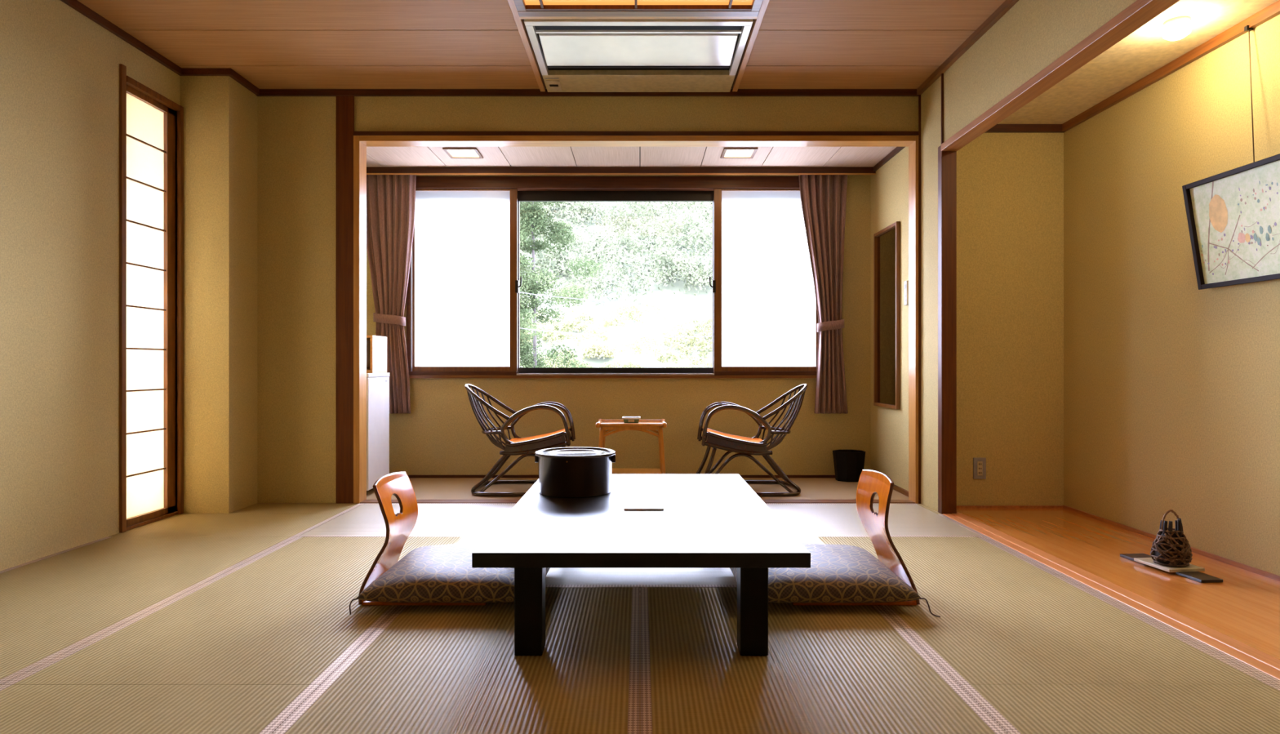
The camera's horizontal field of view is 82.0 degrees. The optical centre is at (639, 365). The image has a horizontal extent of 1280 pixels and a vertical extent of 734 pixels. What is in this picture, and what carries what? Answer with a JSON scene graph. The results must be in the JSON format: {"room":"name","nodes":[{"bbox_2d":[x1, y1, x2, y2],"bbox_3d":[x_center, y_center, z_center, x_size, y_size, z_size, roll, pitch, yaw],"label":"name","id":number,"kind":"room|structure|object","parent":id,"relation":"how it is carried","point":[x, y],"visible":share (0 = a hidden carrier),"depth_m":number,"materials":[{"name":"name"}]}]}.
{"room":"japanese tatami room","nodes":[
{"label":"japanese tatami room","id":0,"kind":"room"},
{"bbox_2d":[0,0,180,570],"bbox_3d":[-2.900,-0.430,1.335,0.140,2.780,7.070,0,0,0],"label":"wall","id":1,"kind":"structure","parent":0,"point":[60,68],"depth_m":3.59,"materials":[{"name":"paint"}]},
{"bbox_2d":[60,0,182,74],"bbox_3d":[-2.817,-1.801,1.153,0.025,0.038,6.705,0,0,0],"label":"trim","id":2,"kind":"structure","parent":1,"relation":"attached to","point":[76,5],"depth_m":3.99,"materials":[{"name":"brown wood"}]},
{"bbox_2d":[119,63,183,533],"bbox_3d":[-2.889,-0.365,4.265,0.162,2.550,0.530,0,0,0],"label":"window","id":3,"kind":"structure","parent":1,"relation":"in","point":[148,469],"depth_m":4.29,"materials":[{"name":"white paper"}]},
{"bbox_2d":[180,75,257,513],"bbox_3d":[-2.680,-0.455,4.700,0.300,2.730,0.340,0,0,0],"label":"wall","id":4,"kind":"structure","parent":0,"point":[220,114],"depth_m":4.53,"materials":[{"name":"paint"}]},
{"bbox_2d":[177,67,259,94],"bbox_3d":[-2.667,-1.801,4.675,0.325,0.038,0.340,0,0,0],"label":"trim","id":5,"kind":"structure","parent":4,"relation":"attached to","point":[229,72],"depth_m":4.51,"materials":[{"name":"brown wood"}]},
{"bbox_2d":[77,0,1005,88],"bbox_3d":[-0.075,-1.880,1.335,5.790,0.120,7.270,0,0,0],"label":"ceiling","id":6,"kind":"structure","parent":0,"point":[272,44],"depth_m":4.12,"materials":[{"name":"brown wood"}]},
{"bbox_2d":[513,0,763,18],"bbox_3d":[-0.007,-1.820,2.806,1.225,0.060,2.012,0,0,0],"label":"ceiling light","id":7,"kind":"object","parent":6,"relation":"attached to","point":[526,9],"visible":1,"depth_m":3.70,"materials":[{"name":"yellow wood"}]},
{"bbox_2d":[524,18,753,92],"bbox_3d":[-0.008,-1.821,4.345,1.200,0.075,1.000,0,0,0],"label":"air conditioner","id":8,"kind":"object","parent":6,"relation":"attached to","point":[572,55],"visible":0.88,"depth_m":4.24,"materials":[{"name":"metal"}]},
{"bbox_2d":[507,0,769,91],"bbox_3d":[-0.007,-1.836,3.312,1.295,0.068,3.065,0,0,0],"label":"trim","id":9,"kind":"structure","parent":6,"relation":"attached to","point":[519,22],"depth_m":4.14,"materials":[{"name":"brown wood"}]},
{"bbox_2d":[257,96,918,502],"bbox_3d":[-0.597,-0.455,4.920,4.907,2.730,0.100,0,0,0],"label":"wall","id":10,"kind":"structure","parent":0,"point":[296,135],"depth_m":4.87,"materials":[{"name":"paint"}]},
{"bbox_2d":[335,95,354,503],"bbox_3d":[-1.948,-0.435,4.869,0.117,2.690,0.022,0,0,0],"label":"wooden pillar","id":11,"kind":"structure","parent":10,"relation":"attached to","point":[344,104],"depth_m":4.86,"materials":[{"name":"brown wood"}]},
{"bbox_2d":[353,135,366,503],"bbox_3d":[-1.870,-0.303,4.916,0.040,2.427,0.128,0,0,0],"label":"trim","id":12,"kind":"structure","parent":10,"relation":"attached to","point":[359,148],"depth_m":4.85,"materials":[{"name":"brown wood"}]},
{"bbox_2d":[255,88,919,96],"bbox_3d":[-0.340,-1.800,4.857,4.380,0.040,0.025,0,0,0],"label":"trim","id":13,"kind":"structure","parent":10,"relation":"attached to","point":[263,92],"depth_m":4.84,"materials":[{"name":"brown wood"}]},
{"bbox_2d":[366,146,904,173],"bbox_3d":[-0.540,-1.549,5.423,4.820,0.052,0.885,0,0,0],"label":"trim","id":14,"kind":"structure","parent":10,"relation":"attached to","point":[369,169],"depth_m":5.84,"materials":[{"name":"brown wood"}]},
{"bbox_2d":[352,131,918,135],"bbox_3d":[-0.017,-1.530,4.909,3.747,0.026,0.122,0,0,0],"label":"trim","id":15,"kind":"structure","parent":10,"relation":"attached to","point":[354,133],"depth_m":4.85,"materials":[{"name":"brown wood"}]},
{"bbox_2d":[359,135,915,146],"bbox_3d":[-0.017,-1.498,4.916,3.667,0.037,0.128,0,0,0],"label":"trim","id":16,"kind":"structure","parent":10,"relation":"attached to","point":[368,140],"depth_m":4.85,"materials":[{"name":"brown wood"}]},
{"bbox_2d":[360,499,915,503],"bbox_3d":[-0.017,0.922,4.918,3.667,0.036,0.124,0,0,0],"label":"trim","id":17,"kind":"structure","parent":10,"relation":"attached to","point":[366,501],"depth_m":4.88,"materials":[{"name":"brown wood"}]},
{"bbox_2d":[918,94,920,503],"bbox_3d":[1.844,-0.435,4.849,0.016,2.690,0.006,0,0,0],"label":"trim","id":18,"kind":"structure","parent":10,"relation":"attached to","point":[919,95],"depth_m":4.85,"materials":[{"name":"brown wood"}]},
{"bbox_2d":[366,174,870,475],"bbox_3d":[-0.540,-0.383,6.045,5.020,2.585,0.150,0,0,0],"label":"wall","id":19,"kind":"structure","parent":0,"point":[442,434],"depth_m":5.97,"materials":[{"name":"paint"}]},
{"bbox_2d":[406,176,818,377],"bbox_3d":[-0.205,-0.714,6.018,3.400,1.633,0.165,0,0,0],"label":"window","id":20,"kind":"structure","parent":19,"relation":"attached to","point":[464,280],"depth_m":5.99,"materials":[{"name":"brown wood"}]},
{"bbox_2d":[366,173,875,174],"bbox_3d":[-0.540,-1.519,5.838,4.820,0.012,0.007,0,0,0],"label":"trim","id":21,"kind":"structure","parent":19,"relation":"attached to","point":[366,173],"depth_m":5.83,"materials":[{"name":"brown wood"}]},
{"bbox_2d":[366,146,896,166],"bbox_3d":[-0.540,-1.581,5.470,4.814,0.012,1.000,0,0,0],"label":"ceiling","id":22,"kind":"structure","parent":0,"point":[375,156],"depth_m":5.57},
{"bbox_2d":[442,147,483,158],"bbox_3d":[-1.305,-1.569,5.440,0.244,0.012,0.244,0,0,0],"label":"recessed light","id":23,"kind":"object","parent":22,"relation":"in","point":[453,153],"visible":1,"depth_m":5.44,"materials":[{"name":"white plastic"}]},
{"bbox_2d":[720,147,757,158],"bbox_3d":[0.730,-1.569,5.440,0.244,0.012,0.244,0,0,0],"label":"recessed light","id":24,"kind":"object","parent":22,"relation":"in","point":[727,153],"visible":1,"depth_m":5.44,"materials":[{"name":"white plastic"}]},
{"bbox_3d":[-0.325,-1.572,5.905,4.150,0.006,0.034,0,0,0],"label":"trim","id":25,"kind":"structure","parent":22,"relation":"attached to","visible":0},
{"bbox_2d":[366,174,416,413],"bbox_3d":[-2.030,-0.592,5.911,0.456,1.953,0.108,0,0,0],"label":"curtain","id":26,"kind":"object","parent":25,"relation":"hanging from","point":[390,198],"visible":0.88,"depth_m":5.90,"materials":[{"name":"brown fabric"}]},
{"bbox_2d":[798,174,848,413],"bbox_3d":[1.468,-0.592,5.900,0.400,1.953,0.100,0,0,-5],"label":"curtain","id":27,"kind":"object","parent":25,"relation":"hanging from","point":[823,197],"visible":0.96,"depth_m":5.90,"materials":[{"name":"brown fabric"}]},
{"bbox_2d":[238,477,1279,733],"bbox_3d":[-0.100,0.959,1.960,6.000,0.102,8.320,0,0,0],"label":"floor","id":28,"kind":"structure","parent":0,"point":[1244,607],"depth_m":3.53,"materials":[{"name":"brown wood"}]},
{"bbox_2d":[0,536,297,684],"bbox_3d":[-2.325,0.926,3.004,1.008,0.033,1.806,0,0,0],"label":"mat","id":29,"kind":"object","parent":28,"relation":"on","point":[51,606],"visible":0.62,"depth_m":3.04,"materials":[{"name":"beige wicker"}]},
{"bbox_2d":[0,684,320,733],"bbox_3d":[-1.365,0.926,1.190,0.908,0.033,1.818,0,0,0],"label":"mat","id":30,"kind":"object","parent":28,"relation":"on","point":[24,708],"visible":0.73,"depth_m":1.95,"materials":[{"name":"beige wicker"}]},
{"bbox_2d":[110,513,343,537],"bbox_3d":[-2.325,0.926,4.219,1.008,0.033,0.620,0,0,0],"label":"mat","id":31,"kind":"object","parent":28,"relation":"on","point":[183,525],"visible":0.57,"depth_m":4.19,"materials":[{"name":"beige wicker"}]},
{"bbox_2d":[3,536,468,684],"bbox_3d":[-1.365,0.926,3.004,0.908,0.033,1.806,0,0,0],"label":"mat","id":32,"kind":"object","parent":28,"relation":"on","point":[280,616],"visible":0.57,"depth_m":2.52,"materials":[{"name":"beige wicker"}]},
{"bbox_2d":[358,471,486,605],"bbox_3d":[-0.826,0.676,2.985,0.481,0.465,0.416,0,0,0],"label":"chair","id":33,"kind":"object","parent":32,"relation":"on","point":[399,526],"visible":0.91,"depth_m":2.96,"materials":[{"name":"brown wood"}]},
{"bbox_2d":[349,542,550,614],"bbox_3d":[-0.710,0.837,3.002,0.695,0.141,0.684,0,0,0],"label":"floor cushion","id":34,"kind":"object","parent":33,"relation":"on","point":[440,573],"visible":0.63,"depth_m":2.73,"materials":[{"name":"brown fabric"}]},
{"bbox_2d":[229,503,362,513],"bbox_3d":[-2.175,0.926,4.693,0.708,0.033,0.324,0,0,0],"label":"mat","id":35,"kind":"object","parent":28,"relation":"on","point":[256,508],"visible":0.57,"depth_m":4.67,"materials":[{"name":"beige wicker"}]},
{"bbox_2d":[366,372,389,495],"bbox_3d":[-2.135,0.482,5.321,0.502,0.856,0.446,0,0,0],"label":"refrigerator","id":36,"kind":"object","parent":28,"relation":"on","point":[377,384],"visible":0.27,"depth_m":5.29,"materials":[{"name":"white metal"}]},
{"bbox_2d":[366,335,386,373],"bbox_3d":[-2.087,-0.080,5.350,0.395,0.268,0.300,0,0,0],"label":"box","id":37,"kind":"object","parent":36,"relation":"on","point":[376,345],"visible":0.4,"depth_m":5.29,"materials":[{"name":"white wood"}]},
{"bbox_2d":[298,503,515,537],"bbox_3d":[-0.910,0.926,4.382,1.818,0.033,0.946,0,0,0],"label":"mat","id":38,"kind":"object","parent":28,"relation":"on","point":[366,520],"visible":0.45,"depth_m":4.28,"materials":[{"name":"beige wicker"}]},
{"bbox_2d":[271,586,639,733],"bbox_3d":[-0.455,0.926,2.110,0.908,0.033,1.818,0,0,0],"label":"mat","id":39,"kind":"object","parent":28,"relation":"on","point":[424,669],"visible":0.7,"depth_m":2.16,"materials":[{"name":"beige wicker"}]},
{"bbox_2d":[464,383,575,496],"bbox_3d":[-0.853,0.520,5.385,0.844,0.775,0.587,0,0,0],"label":"rattan armchair","id":40,"kind":"object","parent":28,"relation":"on","point":[526,446],"visible":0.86,"depth_m":5.20,"materials":[{"name":"brown wicker"}]},
{"bbox_2d":[595,418,666,474],"bbox_3d":[-0.062,0.656,5.380,0.506,0.508,0.386,0,0,0],"label":"side table","id":41,"kind":"object","parent":28,"relation":"on","point":[610,424],"visible":0.82,"depth_m":5.22,"materials":[{"name":"wood"}]},
{"bbox_2d":[622,416,640,422],"bbox_3d":[-0.062,0.396,5.290,0.132,0.052,0.104,0,0,0],"label":"ashtray","id":42,"kind":"object","parent":41,"relation":"on","point":[626,419],"visible":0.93,"depth_m":5.25,"materials":[{"name":"green glass"}]},
{"bbox_2d":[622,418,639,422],"bbox_3d":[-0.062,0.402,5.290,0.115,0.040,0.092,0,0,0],"label":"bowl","id":43,"kind":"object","parent":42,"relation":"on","point":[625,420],"depth_m":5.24,"materials":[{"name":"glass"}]},
{"bbox_2d":[611,468,661,474],"bbox_3d":[-0.062,0.779,5.380,0.430,0.012,0.300,0,0,0],"label":"shelf","id":44,"kind":"object","parent":41,"relation":"attached to","point":[615,471],"depth_m":5.37,"materials":[{"name":"wood"}]},
{"bbox_2d":[462,536,817,586],"bbox_3d":[0.000,0.926,3.464,1.818,0.033,0.886,0,0,0],"label":"mat","id":45,"kind":"object","parent":28,"relation":"on","point":[555,576],"visible":0.24,"depth_m":3.18,"materials":[{"name":"beige wicker"}]},
{"bbox_2d":[471,474,810,655],"bbox_3d":[0.004,0.740,3.070,1.036,0.335,1.640,0,0,0],"label":"table","id":46,"kind":"object","parent":45,"relation":"on","point":[705,520],"visible":0.88,"depth_m":2.42,"materials":[{"name":"paint"}]},
{"bbox_2d":[534,446,615,497],"bbox_3d":[-0.293,0.481,3.340,0.364,0.184,0.362,0,0,0],"label":"container","id":47,"kind":"object","parent":46,"relation":"on","point":[573,472],"visible":1,"depth_m":3.20,"materials":[{"name":"black metal"}]},
{"bbox_2d":[623,493,663,510],"bbox_3d":[0.016,0.569,3.075,0.158,0.007,0.334,0,0,0],"label":"booklet","id":48,"kind":"object","parent":46,"relation":"on","point":[633,501],"visible":1,"depth_m":3.04,"materials":[{"name":"white paper"}]},
{"bbox_2d":[695,383,807,496],"bbox_3d":[0.798,0.520,5.385,0.844,0.775,0.587,0,0,0],"label":"rattan armchair","id":49,"kind":"object","parent":28,"relation":"on","point":[746,446],"visible":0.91,"depth_m":5.21,"materials":[{"name":"brown wicker"}]},
{"bbox_2d":[640,586,1008,733],"bbox_3d":[0.455,0.926,2.110,0.908,0.033,1.818,0,0,0],"label":"mat","id":50,"kind":"object","parent":28,"relation":"on","point":[826,669],"visible":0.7,"depth_m":2.16,"materials":[{"name":"beige wicker"}]},
{"bbox_2d":[832,449,865,481],"bbox_3d":[1.655,0.793,5.830,0.237,0.231,0.207,0,0,0],"label":"waste bin","id":51,"kind":"object","parent":28,"relation":"on","point":[849,464],"visible":0.95,"depth_m":5.75,"materials":[{"name":"black plastic"}]},
{"bbox_2d":[765,503,981,537],"bbox_3d":[0.910,0.926,4.382,1.818,0.033,0.946,0,0,0],"label":"mat","id":52,"kind":"object","parent":28,"relation":"on","point":[819,520],"visible":0.45,"depth_m":4.28,"materials":[{"name":"beige wicker"}]},
{"bbox_2d":[811,536,1276,684],"bbox_3d":[1.365,0.926,3.004,0.908,0.033,1.806,0,0,0],"label":"mat","id":53,"kind":"object","parent":28,"relation":"on","point":[1006,618],"visible":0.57,"depth_m":2.55,"materials":[{"name":"beige wicker"}]},
{"bbox_2d":[791,469,919,605],"bbox_3d":[0.818,0.672,2.985,0.476,0.474,0.416,0,0,0],"label":"chair","id":54,"kind":"object","parent":53,"relation":"on","point":[871,482],"visible":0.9,"depth_m":2.96,"materials":[{"name":"brown wood"}]},
{"bbox_2d":[729,542,940,617],"bbox_3d":[0.723,0.838,2.993,0.722,0.143,0.680,0,0,0],"label":"floor cushion","id":55,"kind":"object","parent":54,"relation":"on","point":[837,573],"visible":0.66,"depth_m":2.73,"materials":[{"name":"brown fabric"}]},
{"bbox_2d":[959,684,1279,733],"bbox_3d":[1.365,0.926,1.190,0.908,0.033,1.818,0,0,0],"label":"mat","id":56,"kind":"object","parent":28,"relation":"on","point":[1017,708],"visible":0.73,"depth_m":1.95,"materials":[{"name":"beige wicker"}]},
{"bbox_2d":[1120,553,1151,564],"bbox_3d":[2.350,0.901,3.430,0.124,0.012,0.150,0,0,-7],"label":"plate","id":57,"kind":"object","parent":28,"relation":"on","point":[1129,556],"visible":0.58,"depth_m":3.47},
{"bbox_2d":[1133,557,1204,572],"bbox_3d":[2.362,0.889,3.290,0.170,0.012,0.196,0,0,-7],"label":"plate","id":58,"kind":"object","parent":28,"relation":"on","point":[1148,561],"visible":0.74,"depth_m":3.22,"materials":[{"name":"beige wood"}]},
{"bbox_2d":[1150,509,1192,566],"bbox_3d":[2.362,0.760,3.270,0.159,0.241,0.135,0,0,0],"label":"basket","id":59,"kind":"object","parent":58,"relation":"on","point":[1171,548],"visible":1,"depth_m":3.24,"materials":[{"name":"brown wicker"}]},
{"bbox_2d":[1175,571,1222,582],"bbox_3d":[2.385,0.901,3.140,0.100,0.012,0.130,0,0,-6],"label":"plate","id":60,"kind":"object","parent":28,"relation":"on","point":[1198,576],"visible":1,"depth_m":3.12,"materials":[{"name":"black wood"}]},
{"bbox_2d":[870,0,1137,511],"bbox_3d":[2.335,-0.455,1.885,0.970,2.730,8.170,0,0,0],"label":"wall","id":61,"kind":"structure","parent":0,"point":[1010,186],"depth_m":4.69,"materials":[{"name":"paint"}]},
{"bbox_2d":[408,475,835,477],"bbox_3d":[-0.540,0.899,5.964,4.820,0.022,0.012,0,0,0],"label":"baseboard","id":62,"kind":"structure","parent":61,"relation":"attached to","point":[409,476],"depth_m":5.96,"materials":[{"name":"brown wood"}]},
{"bbox_2d":[873,221,900,408],"bbox_3d":[1.856,-0.360,5.545,0.028,1.350,0.516,0,0,0],"label":"wall mirror","id":63,"kind":"object","parent":61,"relation":"attached to","point":[886,242],"visible":1,"depth_m":5.56,"materials":[{"name":"brown wood"}]},
{"bbox_2d":[877,226,895,404],"bbox_3d":[1.867,-0.360,5.545,0.006,1.302,0.468,0,0,0],"label":"mirror glass","id":64,"kind":"object","parent":63,"relation":"attached to","point":[886,236],"depth_m":5.56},
{"bbox_2d":[893,484,908,497],"bbox_3d":[1.864,0.892,5.469,0.012,0.035,0.978,0,0,0],"label":"baseboard","id":65,"kind":"structure","parent":61,"relation":"attached to","point":[904,491],"depth_m":5.24,"materials":[{"name":"brown wood"}]},
{"bbox_2d":[903,280,908,305],"bbox_3d":[1.858,-0.505,5.130,0.024,0.170,0.056,0,0,0],"label":"light switch","id":66,"kind":"object","parent":61,"relation":"attached to","point":[905,282],"visible":0.84,"depth_m":5.11,"materials":[{"name":"white plastic"}]},
{"bbox_2d":[908,135,918,503],"bbox_3d":[1.833,-0.303,4.916,0.033,2.427,0.128,0,0,0],"label":"trim","id":67,"kind":"structure","parent":61,"relation":"attached to","point":[913,148],"depth_m":4.88,"materials":[{"name":"brown wood"}]},
{"bbox_2d":[941,73,943,143],"bbox_3d":[1.847,-1.567,4.497,0.010,0.430,0.015,0,0,0],"label":"trim","id":68,"kind":"structure","parent":61,"relation":"attached to","point":[942,74],"depth_m":4.49,"materials":[{"name":"brown wood"}]},
{"bbox_2d":[937,145,956,514],"bbox_3d":[1.891,-0.221,4.530,0.091,2.262,0.060,0,0,0],"label":"wooden pillar","id":69,"kind":"structure","parent":61,"relation":"attached to","point":[947,160],"depth_m":4.50,"materials":[{"name":"brown wood"}]},
{"bbox_2d":[916,0,1018,94],"bbox_3d":[1.836,-1.801,1.323,0.028,0.038,7.045,0,0,0],"label":"trim","id":70,"kind":"structure","parent":61,"relation":"attached to","point":[1006,5],"depth_m":4.09,"materials":[{"name":"brown wood"}]},
{"bbox_2d":[973,457,986,479],"bbox_3d":[2.162,0.655,4.684,0.080,0.136,0.012,0,0,0],"label":"wall socket","id":71,"kind":"object","parent":61,"relation":"attached to","point":[979,464],"visible":1,"depth_m":4.68,"materials":[{"name":"grey plastic"}]},
{"bbox_2d":[984,124,1065,133],"bbox_3d":[2.320,-1.506,4.678,0.760,0.047,0.025,0,0,0],"label":"trim","id":72,"kind":"structure","parent":61,"relation":"attached to","point":[998,128],"depth_m":4.67,"materials":[{"name":"brown wood"}]},
{"bbox_2d":[941,0,1179,151],"bbox_3d":[1.889,-1.331,1.150,0.102,0.042,6.700,0,0,0],"label":"trim","id":73,"kind":"structure","parent":61,"relation":"attached to","point":[1140,12],"depth_m":3.23,"materials":[{"name":"brown wood"}]},
{"bbox_2d":[942,513,1279,679],"bbox_3d":[1.907,0.937,1.150,0.119,0.066,6.700,0,0,0],"label":"trim","id":74,"kind":"structure","parent":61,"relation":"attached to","point":[1264,662],"depth_m":2.78,"materials":[{"name":"brown wood"}]},
{"bbox_2d":[956,505,1279,581],"bbox_3d":[2.318,0.898,1.245,0.764,0.020,6.890,0,0,0],"label":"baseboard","id":75,"kind":"structure","parent":61,"relation":"attached to","point":[1254,570],"depth_m":4.06,"materials":[{"name":"brown wood"}]},
{"bbox_2d":[937,514,1279,684],"bbox_3d":[1.834,0.925,1.150,0.028,0.033,6.700,0,0,0],"label":"trim","id":76,"kind":"structure","parent":0,"point":[1183,634],"depth_m":2.71,"materials":[{"name":"brown wood"}]},
{"bbox_2d":[997,0,1278,124],"bbox_3d":[2.315,-1.555,1.245,0.770,0.050,6.890,0,0,0],"label":"ceiling","id":77,"kind":"structure","parent":0,"point":[1144,51],"depth_m":3.68,"materials":[{"name":"paint"}]},
{"bbox_2d":[1161,15,1191,40],"bbox_3d":[2.385,-1.490,3.270,0.110,0.079,0.110,0,0,0],"label":"ceiling lamp","id":78,"kind":"object","parent":77,"relation":"attached to","point":[1177,28],"visible":1,"depth_m":3.24,"materials":[{"name":"beige plastic"}]},
{"bbox_2d":[1063,13,1279,575],"bbox_3d":[2.760,-0.360,1.295,0.120,2.540,6.990,0,0,0],"label":"wall","id":79,"kind":"structure","parent":0,"point":[1171,386],"depth_m":3.74,"materials":[{"name":"paint"}]},
{"bbox_2d":[1062,0,1279,131],"bbox_3d":[2.688,-1.506,1.232,0.025,0.047,6.865,0,0,0],"label":"trim","id":80,"kind":"structure","parent":79,"relation":"attached to","point":[1273,10],"depth_m":3.65,"materials":[{"name":"brown wood"}]},
{"bbox_2d":[1244,25,1254,162],"bbox_3d":[2.660,-1.177,3.195,0.030,0.634,0.122,0,0,23],"label":"cord","id":81,"kind":"object","parent":79,"relation":"hanging from","point":[1246,28],"visible":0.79,"depth_m":3.20,"materials":[{"name":"fabric"}]},
{"bbox_2d":[1182,153,1279,289],"bbox_3d":[2.629,-0.609,3.010,0.105,0.498,0.980,0,0,0],"label":"framed picture","id":82,"kind":"object","parent":81,"relation":"hanging from","point":[1233,215],"visible":1,"depth_m":3.25,"materials":[{"name":"paper"},{"name":"black painted wood"}]},
{"label":"outside","id":83,"kind":"structure","parent":0,"visible":0},
{"bbox_2d":[520,201,712,367],"bbox_3d":[0.000,-6.580,45.000,300.000,27.880,72.000,0,0,0],"label":"hillside","id":84,"kind":"structure","parent":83,"point":[675,313],"depth_m":35.23,"materials":[{"name":"green plant"}]},
{"bbox_2d":[520,201,603,367],"bbox_3d":[-2.667,-0.737,17.288,4.175,10.498,3.936,0,0,-8],"label":"tree","id":85,"kind":"object","parent":84,"relation":"on","point":[532,212],"visible":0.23,"depth_m":17.26,"materials":[{"name":"green plant"}]},
{"bbox_2d":[520,201,712,306],"bbox_3d":[-2.653,-11.363,50.847,38.598,17.199,33.937,0,0,0],"label":"forest","id":86,"kind":"object","parent":84,"relation":"on","point":[703,215],"visible":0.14,"depth_m":39.71,"materials":[{"name":"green plant"}]},
{"bbox_2d":[520,303,712,367],"bbox_3d":[-0.781,0.085,30.214,23.654,5.920,10.373,0,0,0],"label":"undergrowth","id":87,"kind":"object","parent":84,"relation":"on","point":[593,348],"visible":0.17,"depth_m":31.50,"materials":[{"name":"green plant"}]},
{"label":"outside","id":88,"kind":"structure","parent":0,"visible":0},
{"bbox_2d":[520,291,712,304],"bbox_3d":[-3.998,-2.672,15.454,20.027,2.753,0.106,0,0,-3],"label":"power line","id":89,"kind":"object","parent":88,"point":[520,291],"visible":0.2,"depth_m":15.59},
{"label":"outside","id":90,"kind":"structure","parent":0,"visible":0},
{"bbox_2d":[520,328,711,337],"bbox_3d":[-3.998,-1.751,15.454,20.027,2.295,0.106,0,0,-3],"label":"power line","id":91,"kind":"object","parent":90,"point":[520,328],"visible":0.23,"depth_m":15.59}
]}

